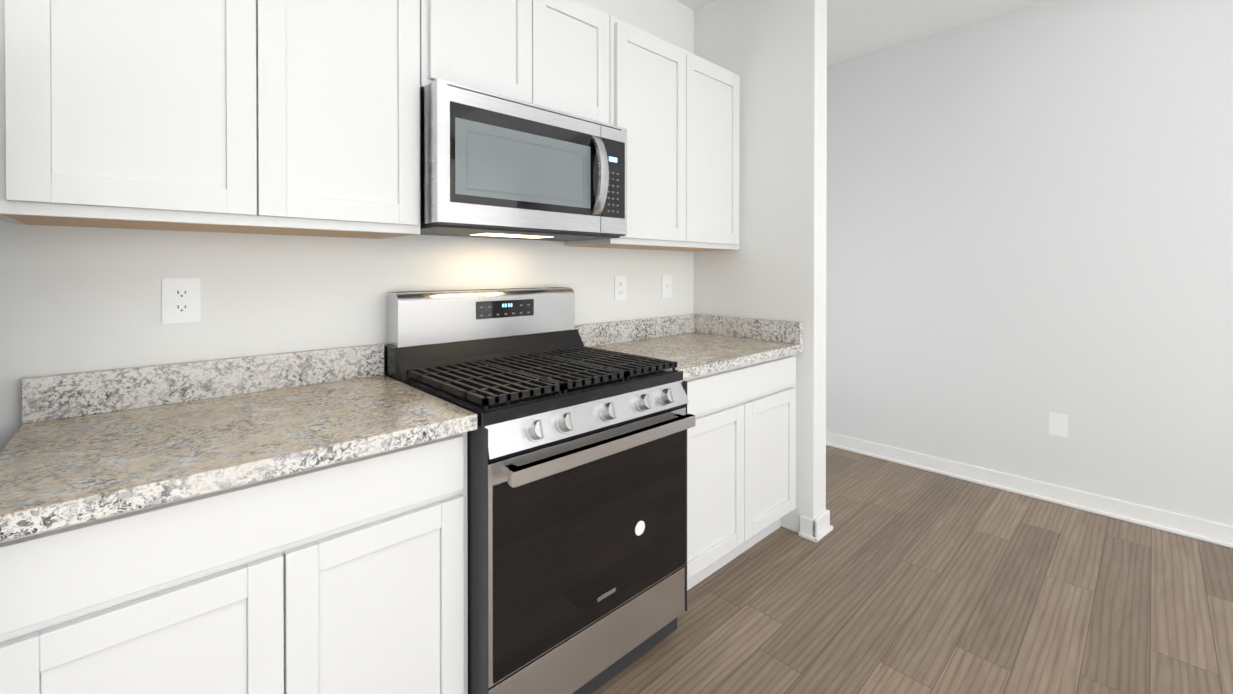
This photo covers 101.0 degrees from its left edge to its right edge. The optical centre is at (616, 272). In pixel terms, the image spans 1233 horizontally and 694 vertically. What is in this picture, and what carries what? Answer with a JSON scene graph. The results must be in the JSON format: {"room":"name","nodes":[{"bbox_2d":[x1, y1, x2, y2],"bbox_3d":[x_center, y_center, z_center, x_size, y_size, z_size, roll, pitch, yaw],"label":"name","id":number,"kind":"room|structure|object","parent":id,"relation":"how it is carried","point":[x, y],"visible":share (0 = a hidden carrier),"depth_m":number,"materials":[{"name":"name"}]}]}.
{"room":"kitchen","nodes":[
{"label":"kitchen","id":0,"kind":"room"},
{"bbox_2d":[0,0,693,452],"bbox_3d":[-0.675,-0.116,1.913,5.830,2.740,0.100,0,0,-43],"label":"wall","id":1,"kind":"structure","parent":0,"point":[74,300],"depth_m":1.49,"materials":[{"name":"white paint"}]},
{"bbox_2d":[162,278,200,323],"bbox_3d":[-1.172,0.074,1.370,0.079,0.121,0.007,0,0,-43],"label":"electrical outlet","id":2,"kind":"object","parent":1,"relation":"attached to","point":[181,300],"visible":1,"depth_m":1.37,"materials":[{"name":"white plastic"}]},
{"bbox_2d":[0,0,419,238],"bbox_3d":[-0.977,-0.571,1.331,0.818,0.916,0.322,0,0,-43],"label":"upper cabinet","id":3,"kind":"object","parent":1,"relation":"attached to","point":[289,117],"visible":1,"depth_m":1.17,"materials":[{"name":"white wood"}]},
{"bbox_2d":[420,0,609,123],"bbox_3d":[-0.401,-0.794,1.874,0.760,0.476,0.322,0,0,-43],"label":"upper cabinet","id":4,"kind":"object","parent":1,"relation":"attached to","point":[553,54],"visible":0.54,"depth_m":1.74,"materials":[{"name":"white wood"}]},
{"bbox_2d":[420,78,626,241],"bbox_3d":[-0.353,-0.344,1.827,0.754,0.420,0.460,0,0,-43],"label":"over-the-range microwave","id":5,"kind":"object","parent":4,"relation":"attached to","point":[492,165],"visible":1,"depth_m":1.62,"materials":[{"name":"silver metal"}]},
{"bbox_2d":[614,276,625,300],"bbox_3d":[0.020,0.074,2.497,0.079,0.121,0.007,0,0,-43],"label":"electrical outlet","id":6,"kind":"object","parent":1,"relation":"attached to","point":[619,288],"visible":1,"depth_m":2.49,"materials":[{"name":"white plastic"}]},
{"bbox_2d":[564,15,739,250],"bbox_3d":[0.214,-0.578,2.456,0.923,0.916,0.322,0,0,-43],"label":"upper cabinet","id":7,"kind":"object","parent":1,"relation":"attached to","point":[675,111],"visible":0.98,"depth_m":2.29,"materials":[{"name":"white wood"}]},
{"bbox_2d":[661,275,671,297],"bbox_3d":[0.274,0.073,2.731,0.079,0.121,0.016,0,0,-43],"label":"light switch","id":8,"kind":"object","parent":1,"relation":"attached to","point":[666,291],"visible":1,"depth_m":2.73,"materials":[{"name":"white plastic"}]},
{"bbox_2d":[694,0,826,532],"bbox_3d":[0.730,-0.121,2.684,0.130,2.740,0.710,0,0,-43],"label":"wall","id":9,"kind":"structure","parent":0,"point":[772,54],"depth_m":2.49,"materials":[{"name":"white paint"}]},
{"bbox_2d":[799,509,829,537],"bbox_3d":[0.735,1.202,2.687,0.158,0.095,0.724,0,0,-43],"label":"baseboard","id":10,"kind":"structure","parent":9,"relation":"attached to","point":[817,526],"depth_m":2.41,"materials":[{"name":"white wood"}]},
{"bbox_2d":[798,525,832,542],"bbox_3d":[0.739,1.239,2.683,0.182,0.020,0.736,0,0,-43],"label":"shoe","id":11,"kind":"object","parent":9,"relation":"attached to","point":[818,537],"visible":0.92,"depth_m":2.40,"materials":[{"name":"white wood"}]},
{"bbox_2d":[676,0,1048,65],"bbox_3d":[0.940,-1.506,0.198,5.830,0.060,4.800,0,0,-43],"label":"ceiling","id":12,"kind":"structure","parent":0,"point":[857,28],"depth_m":2.98,"materials":[{"name":"white paint"}]},
{"bbox_2d":[591,445,1232,693],"bbox_3d":[0.940,1.294,0.214,5.830,0.060,4.800,0,0,-43],"label":"floor","id":13,"kind":"structure","parent":0,"point":[901,579],"depth_m":1.92,"materials":[{"name":"brown wood"}]},
{"bbox_2d":[0,344,476,693],"bbox_3d":[-0.857,0.750,1.213,0.795,1.016,0.669,0,0,-43],"label":"base cabinet","id":14,"kind":"object","parent":13,"relation":"on","point":[289,523],"visible":1,"depth_m":1.02,"materials":[{"name":"white"}]},
{"bbox_2d":[384,287,694,693],"bbox_3d":[-0.252,0.660,1.711,0.760,1.190,0.758,0,0,-43],"label":"range","id":15,"kind":"object","parent":13,"relation":"on","point":[577,505],"visible":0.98,"depth_m":1.47,"materials":[{"name":"silver metal"}]},
{"bbox_2d":[574,314,802,590],"bbox_3d":[0.325,0.743,2.340,0.932,1.016,0.655,0,0,-43],"label":"base cabinet","id":16,"kind":"object","parent":13,"relation":"on","point":[739,375],"visible":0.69,"depth_m":2.17,"materials":[{"name":"white wood"}]},
{"bbox_2d":[826,0,1232,525],"bbox_3d":[3.022,-0.118,2.175,0.100,2.740,4.600,0,0,-43],"label":"wall","id":17,"kind":"structure","parent":0,"point":[1029,218],"depth_m":2.79,"materials":[{"name":"white paint"}]},
{"bbox_2d":[826,431,1232,543],"bbox_3d":[2.980,1.205,2.143,0.014,0.095,4.600,0,0,-43],"label":"baseboard","id":18,"kind":"structure","parent":17,"relation":"attached to","point":[1197,526],"depth_m":2.77,"materials":[{"name":"white wood"}]},
{"bbox_2d":[826,442,1232,547],"bbox_3d":[2.971,1.243,2.135,0.012,0.020,4.600,0,0,-43],"label":"shoe","id":19,"kind":"object","parent":17,"relation":"attached to","point":[1178,532],"depth_m":2.76,"materials":[{"name":"white wood"}]},
{"bbox_2d":[1049,412,1067,436],"bbox_3d":[2.404,0.824,2.765,0.007,0.121,0.079,0,0,-43],"label":"electrical outlet","id":20,"kind":"object","parent":17,"relation":"attached to","point":[1058,424],"visible":1,"depth_m":2.76,"materials":[{"name":"white plastic"}]}
]}

